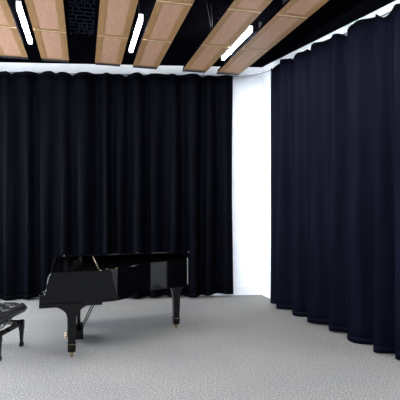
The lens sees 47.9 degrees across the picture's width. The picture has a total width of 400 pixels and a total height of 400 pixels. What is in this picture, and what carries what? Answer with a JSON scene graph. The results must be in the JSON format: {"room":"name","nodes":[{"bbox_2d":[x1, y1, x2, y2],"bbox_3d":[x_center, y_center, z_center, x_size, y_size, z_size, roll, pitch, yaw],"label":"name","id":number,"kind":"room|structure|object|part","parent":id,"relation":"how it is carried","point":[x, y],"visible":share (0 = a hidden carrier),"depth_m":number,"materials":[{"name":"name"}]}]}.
{"room":"studio","nodes":[
{"label":"studio","id":0,"kind":"room"},
{"bbox_2d":[0,62,262,285],"bbox_3d":[-2.161,-0.365,8.395,6.899,4.320,0.120,0,-1,-4],"label":"wall","id":1,"kind":"structure","parent":0,"point":[247,90],"depth_m":8.53,"materials":[{"name":"white paint"}]},
{"bbox_2d":[34,286,261,297],"bbox_3d":[-2.213,1.709,8.306,6.789,0.170,0.016,0,-1,-4],"label":"baseboard","id":2,"kind":"structure","parent":1,"relation":"attached to","point":[237,290],"depth_m":8.49,"materials":[{"name":"white paint"}]},
{"bbox_2d":[9,11,390,76],"bbox_3d":[-0.913,-2.245,7.694,8.372,0.197,2.769,0,-1,23],"label":"track","id":3,"kind":"object","parent":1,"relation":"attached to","point":[389,11],"visible":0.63,"depth_m":8.24,"materials":[{"name":"grey"}]},
{"bbox_2d":[0,71,232,299],"bbox_3d":[-2.300,-0.270,8.116,5.836,4.097,0.235,0,-1,-3],"label":"stage curtain","id":4,"kind":"object","parent":3,"relation":"hanging from","point":[90,163],"visible":0.89,"depth_m":8.16,"materials":[{"name":"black fabric"}]},
{"bbox_2d":[270,3,399,359],"bbox_3d":[1.757,-0.277,6.240,0.304,4.090,3.244,0,-1,-17],"label":"stage curtain","id":5,"kind":"object","parent":3,"relation":"hanging from","point":[335,105],"visible":1,"depth_m":5.97,"materials":[{"name":"blue fabric"}]},
{"bbox_2d":[0,0,363,66],"bbox_3d":[-0.163,-2.634,2.924,11.274,0.120,12.200,0,-1,0],"label":"ceiling","id":6,"kind":"structure","parent":0,"point":[196,25],"depth_m":6.82,"materials":[{"name":"black paint"}]},
{"bbox_2d":[0,0,16,26],"bbox_3d":[-2.413,-2.398,5.170,0.423,0.333,1.217,0,-1,-15],"label":"board","id":7,"kind":"object","parent":6,"relation":"hanging from","point":[7,18],"visible":1,"depth_m":5.45,"materials":[{"name":"beige wood"}]},
{"bbox_3d":[-2.211,-2.252,5.221,0.005,0.034,1.217,0,-1,-15],"label":"trim","id":8,"kind":"part","parent":7,"relation":"part of","materials":[{"name":"brown wood"}]},
{"bbox_2d":[0,26,27,59],"bbox_3d":[-2.736,-2.386,6.410,0.423,0.334,1.318,0,-1,-15],"label":"board","id":9,"kind":"object","parent":6,"relation":"hanging from","point":[12,45],"visible":0.85,"depth_m":6.44,"materials":[{"name":"beige wood"}]},
{"bbox_3d":[-2.520,-2.241,6.412,0.004,0.034,1.217,0,-1,-15],"label":"trim","id":10,"kind":"part","parent":9,"relation":"part of","materials":[{"name":"brown wood"}]},
{"bbox_2d":[16,1,31,43],"bbox_3d":[-2.266,-2.393,5.828,0.054,0.331,1.220,0,-1,-15],"label":"fluorescent light","id":11,"kind":"object","parent":6,"relation":"hanging from","point":[19,7],"visible":0.97,"depth_m":5.68,"materials":[{"name":"white plastic"}]},
{"bbox_2d":[24,0,65,31],"bbox_3d":[-1.822,-2.396,5.324,0.423,0.333,1.217,0,-1,-15],"label":"board","id":12,"kind":"object","parent":6,"relation":"hanging from","point":[43,14],"visible":1,"depth_m":5.42,"materials":[{"name":"beige wood"}]},
{"bbox_2d":[33,29,68,62],"bbox_3d":[-2.144,-2.385,6.563,0.423,0.334,1.318,0,-1,-15],"label":"board","id":13,"kind":"object","parent":6,"relation":"hanging from","point":[52,45],"visible":0.87,"depth_m":6.47,"materials":[{"name":"beige wood"}]},
{"bbox_2d":[64,0,98,39],"bbox_3d":[-1.417,-2.425,5.388,0.380,0.265,2.000,0,-1,-15],"label":"ceiling vent","id":14,"kind":"object","parent":6,"relation":"in","point":[81,15],"visible":1,"depth_m":5.75,"materials":[{"name":"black metal"}]},
{"bbox_2d":[95,35,127,66],"bbox_3d":[-1.353,-2.383,6.769,0.423,0.334,1.318,0,-1,-15],"label":"board","id":15,"kind":"object","parent":6,"relation":"hanging from","point":[110,50],"visible":0.86,"depth_m":6.68,"materials":[{"name":"beige wood"}]},
{"bbox_2d":[97,0,138,37],"bbox_3d":[-1.031,-2.394,5.529,0.423,0.333,1.217,0,-1,-15],"label":"board","id":16,"kind":"object","parent":6,"relation":"hanging from","point":[115,17],"visible":1,"depth_m":5.50,"materials":[{"name":"beige wood"}]},
{"bbox_2d":[129,14,142,52],"bbox_3d":[-0.886,-2.390,6.187,0.054,0.331,1.220,0,-1,-15],"label":"fluorescent light","id":17,"kind":"object","parent":6,"relation":"hanging from","point":[140,17],"visible":1,"depth_m":6.06,"materials":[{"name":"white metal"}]},
{"bbox_2d":[133,39,171,68],"bbox_3d":[-0.762,-2.382,6.922,0.423,0.334,1.318,0,-1,-15],"label":"board","id":18,"kind":"object","parent":6,"relation":"hanging from","point":[150,53],"visible":0.87,"depth_m":6.83,"materials":[{"name":"beige wood"}]},
{"bbox_2d":[142,0,192,41],"bbox_3d":[-0.440,-2.393,5.683,0.423,0.333,1.217,0,-1,-15],"label":"board","id":19,"kind":"object","parent":6,"relation":"hanging from","point":[166,18],"visible":0.93,"depth_m":5.59,"materials":[{"name":"beige wood"}]},
{"bbox_3d":[-0.643,-2.248,5.629,0.004,0.034,1.217,0,-1,-15],"label":"trim","id":20,"kind":"part","parent":19,"relation":"part of","materials":[{"name":"brown wood"}]},
{"bbox_2d":[162,0,194,3],"bbox_3d":[-0.131,-2.404,4.492,0.423,0.333,1.217,0,-1,-15],"label":"board","id":21,"kind":"object","parent":6,"relation":"hanging from","point":[179,1],"visible":1,"depth_m":5.07,"materials":[{"name":"beige wood"}]},
{"bbox_2d":[182,43,228,72],"bbox_3d":[0.055,-2.380,7.135,0.423,0.334,1.318,0,-1,-15],"label":"board","id":22,"kind":"object","parent":6,"relation":"hanging from","point":[203,57],"visible":0.88,"depth_m":7.05,"materials":[{"name":"beige wood"}]},
{"bbox_3d":[-0.135,-2.236,7.032,0.004,0.034,1.217,0,-1,-15],"label":"trim","id":23,"kind":"part","parent":22,"relation":"part of","materials":[{"name":"brown wood"}]},
{"bbox_2d":[201,6,261,46],"bbox_3d":[0.378,-2.391,5.895,0.423,0.333,1.217,0,-1,-15],"label":"board","id":24,"kind":"object","parent":6,"relation":"hanging from","point":[232,23],"visible":0.88,"depth_m":5.79,"materials":[{"name":"beige wood"}]},
{"bbox_3d":[0.175,-2.246,5.841,0.004,0.034,1.217,0,-1,-15],"label":"trim","id":25,"kind":"part","parent":24,"relation":"part of","materials":[{"name":"brown wood"}]},
{"bbox_2d":[221,26,252,60],"bbox_3d":[0.519,-2.386,6.552,0.055,0.331,1.220,0,-1,-15],"label":"fluorescent light","id":26,"kind":"object","parent":6,"relation":"hanging from","point":[245,34],"visible":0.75,"depth_m":6.41,"materials":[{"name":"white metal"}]},
{"bbox_2d":[216,33,266,75],"bbox_3d":[0.645,-2.378,7.288,0.423,0.334,1.318,0,-1,-15],"label":"board","id":27,"kind":"object","parent":6,"relation":"hanging from","point":[239,61],"visible":0.85,"depth_m":7.20,"materials":[{"name":"beige wood"}]},
{"bbox_3d":[0.455,-2.234,7.185,0.005,0.034,1.217,0,-1,-15],"label":"trim","id":28,"kind":"part","parent":27,"relation":"part of","materials":[{"name":"brown wood"}]},
{"bbox_2d":[228,0,272,11],"bbox_3d":[0.687,-2.402,4.705,0.423,0.333,1.217,0,-1,-15],"label":"board","id":29,"kind":"object","parent":6,"relation":"hanging from","point":[251,5],"visible":1,"depth_m":5.16,"materials":[{"name":"beige wood"}]},
{"bbox_2d":[242,0,307,50],"bbox_3d":[0.967,-2.390,6.049,0.423,0.333,1.217,0,-1,-15],"label":"board","id":30,"kind":"object","parent":6,"relation":"hanging from","point":[277,27],"visible":0.91,"depth_m":5.96,"materials":[{"name":"beige wood"}]},
{"bbox_3d":[0.765,-2.245,5.995,0.004,0.034,1.217,0,-1,-15],"label":"trim","id":31,"kind":"part","parent":30,"relation":"part of","materials":[{"name":"brown wood"}]},
{"bbox_2d":[277,0,328,16],"bbox_3d":[1.277,-2.400,4.858,0.423,0.333,1.217,0,-1,-15],"label":"board","id":32,"kind":"object","parent":6,"relation":"hanging from","point":[303,8],"visible":1,"depth_m":5.23,"materials":[{"name":"beige wood"}]},
{"bbox_3d":[1.074,-2.255,4.804,0.005,0.034,1.217,0,-1,-15],"label":"trim","id":33,"kind":"part","parent":32,"relation":"part of","materials":[{"name":"brown wood"}]},
{"bbox_2d":[0,295,399,399],"bbox_3d":[-0.163,1.806,2.884,11.274,0.120,12.200,0,-1,0],"label":"floor","id":34,"kind":"structure","parent":0,"point":[222,347],"depth_m":5.11,"materials":[{"name":"grey carpet"}]},
{"bbox_2d":[0,302,27,360],"bbox_3d":[-2.327,1.508,5.196,0.424,0.517,0.724,0,-1,5],"label":"piano bench","id":35,"kind":"object","parent":34,"relation":"on","point":[8,310],"visible":1,"depth_m":5.26,"materials":[{"name":"black leather"}]},
{"bbox_3d":[-2.200,1.604,4.928,0.052,0.320,0.052,0,-1,5],"label":"leg","id":36,"kind":"part","parent":35,"relation":"part of","materials":[{"name":"black paint"}]},
{"bbox_2d":[0,302,27,321],"bbox_3d":[-2.327,1.295,5.198,0.344,0.092,0.724,0,-1,5],"label":"cushion","id":37,"kind":"object","parent":35,"relation":"on","point":[8,310],"depth_m":5.26,"materials":[{"name":"black leather"}]},
{"bbox_3d":[-2.155,1.608,5.436,0.052,0.320,0.052,0,-1,5],"label":"leg","id":38,"kind":"part","parent":35,"relation":"part of","materials":[{"name":"black paint"}]},
{"bbox_2d":[39,251,189,356],"bbox_3d":[-1.023,1.194,5.911,1.963,1.156,1.537,0,-1,-16],"label":"grand piano","id":39,"kind":"object","parent":34,"relation":"on","point":[75,282],"visible":1,"depth_m":5.43,"materials":[{"name":"black paint"}]},
{"bbox_3d":[-1.702,0.810,5.720,0.050,0.015,1.390,0,-1,-16],"label":"name rail","id":40,"kind":"part","parent":39,"relation":"part of","materials":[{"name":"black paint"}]},
{"bbox_3d":[-1.445,1.430,5.070,0.397,0.554,0.116,0,-1,-16],"label":"leg","id":41,"kind":"part","parent":39,"relation":"part of","materials":[{"name":"black paint"}]},
{"bbox_3d":[-1.525,1.400,5.657,0.050,0.426,0.100,0,-1,-16],"label":"lyre post","id":42,"kind":"part","parent":39,"relation":"part of","materials":[{"name":"black paint"}]},
{"bbox_3d":[-0.961,0.707,5.933,1.833,0.182,1.536,0,-1,-16],"label":"lid","id":43,"kind":"part","parent":39,"relation":"part of","materials":[{"name":"black paint"}]},
{"bbox_3d":[-0.332,1.440,6.232,0.208,0.554,0.116,0,-1,-16],"label":"leg","id":44,"kind":"part","parent":39,"relation":"part of","materials":[{"name":"black paint"}]},
{"bbox_2d":[262,0,399,288],"bbox_3d":[3.236,-0.415,2.796,0.120,4.320,12.216,0,-1,-19],"label":"wall","id":45,"kind":"structure","parent":0,"point":[266,77],"depth_m":8.34,"materials":[{"name":"white paint"}]},
{"bbox_2d":[262,286,269,297],"bbox_3d":[3.171,1.659,2.746,0.016,0.170,12.187,0,-1,-19],"label":"baseboard","id":46,"kind":"structure","parent":45,"relation":"attached to","point":[265,291],"depth_m":8.36,"materials":[{"name":"white paint"}]},
{"bbox_2d":[260,0,394,66],"bbox_3d":[2.807,-2.270,3.770,0.047,0.593,10.072,0,-1,-19],"label":"trim","id":47,"kind":"structure","parent":45,"relation":"attached to","point":[365,7],"depth_m":6.18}
]}

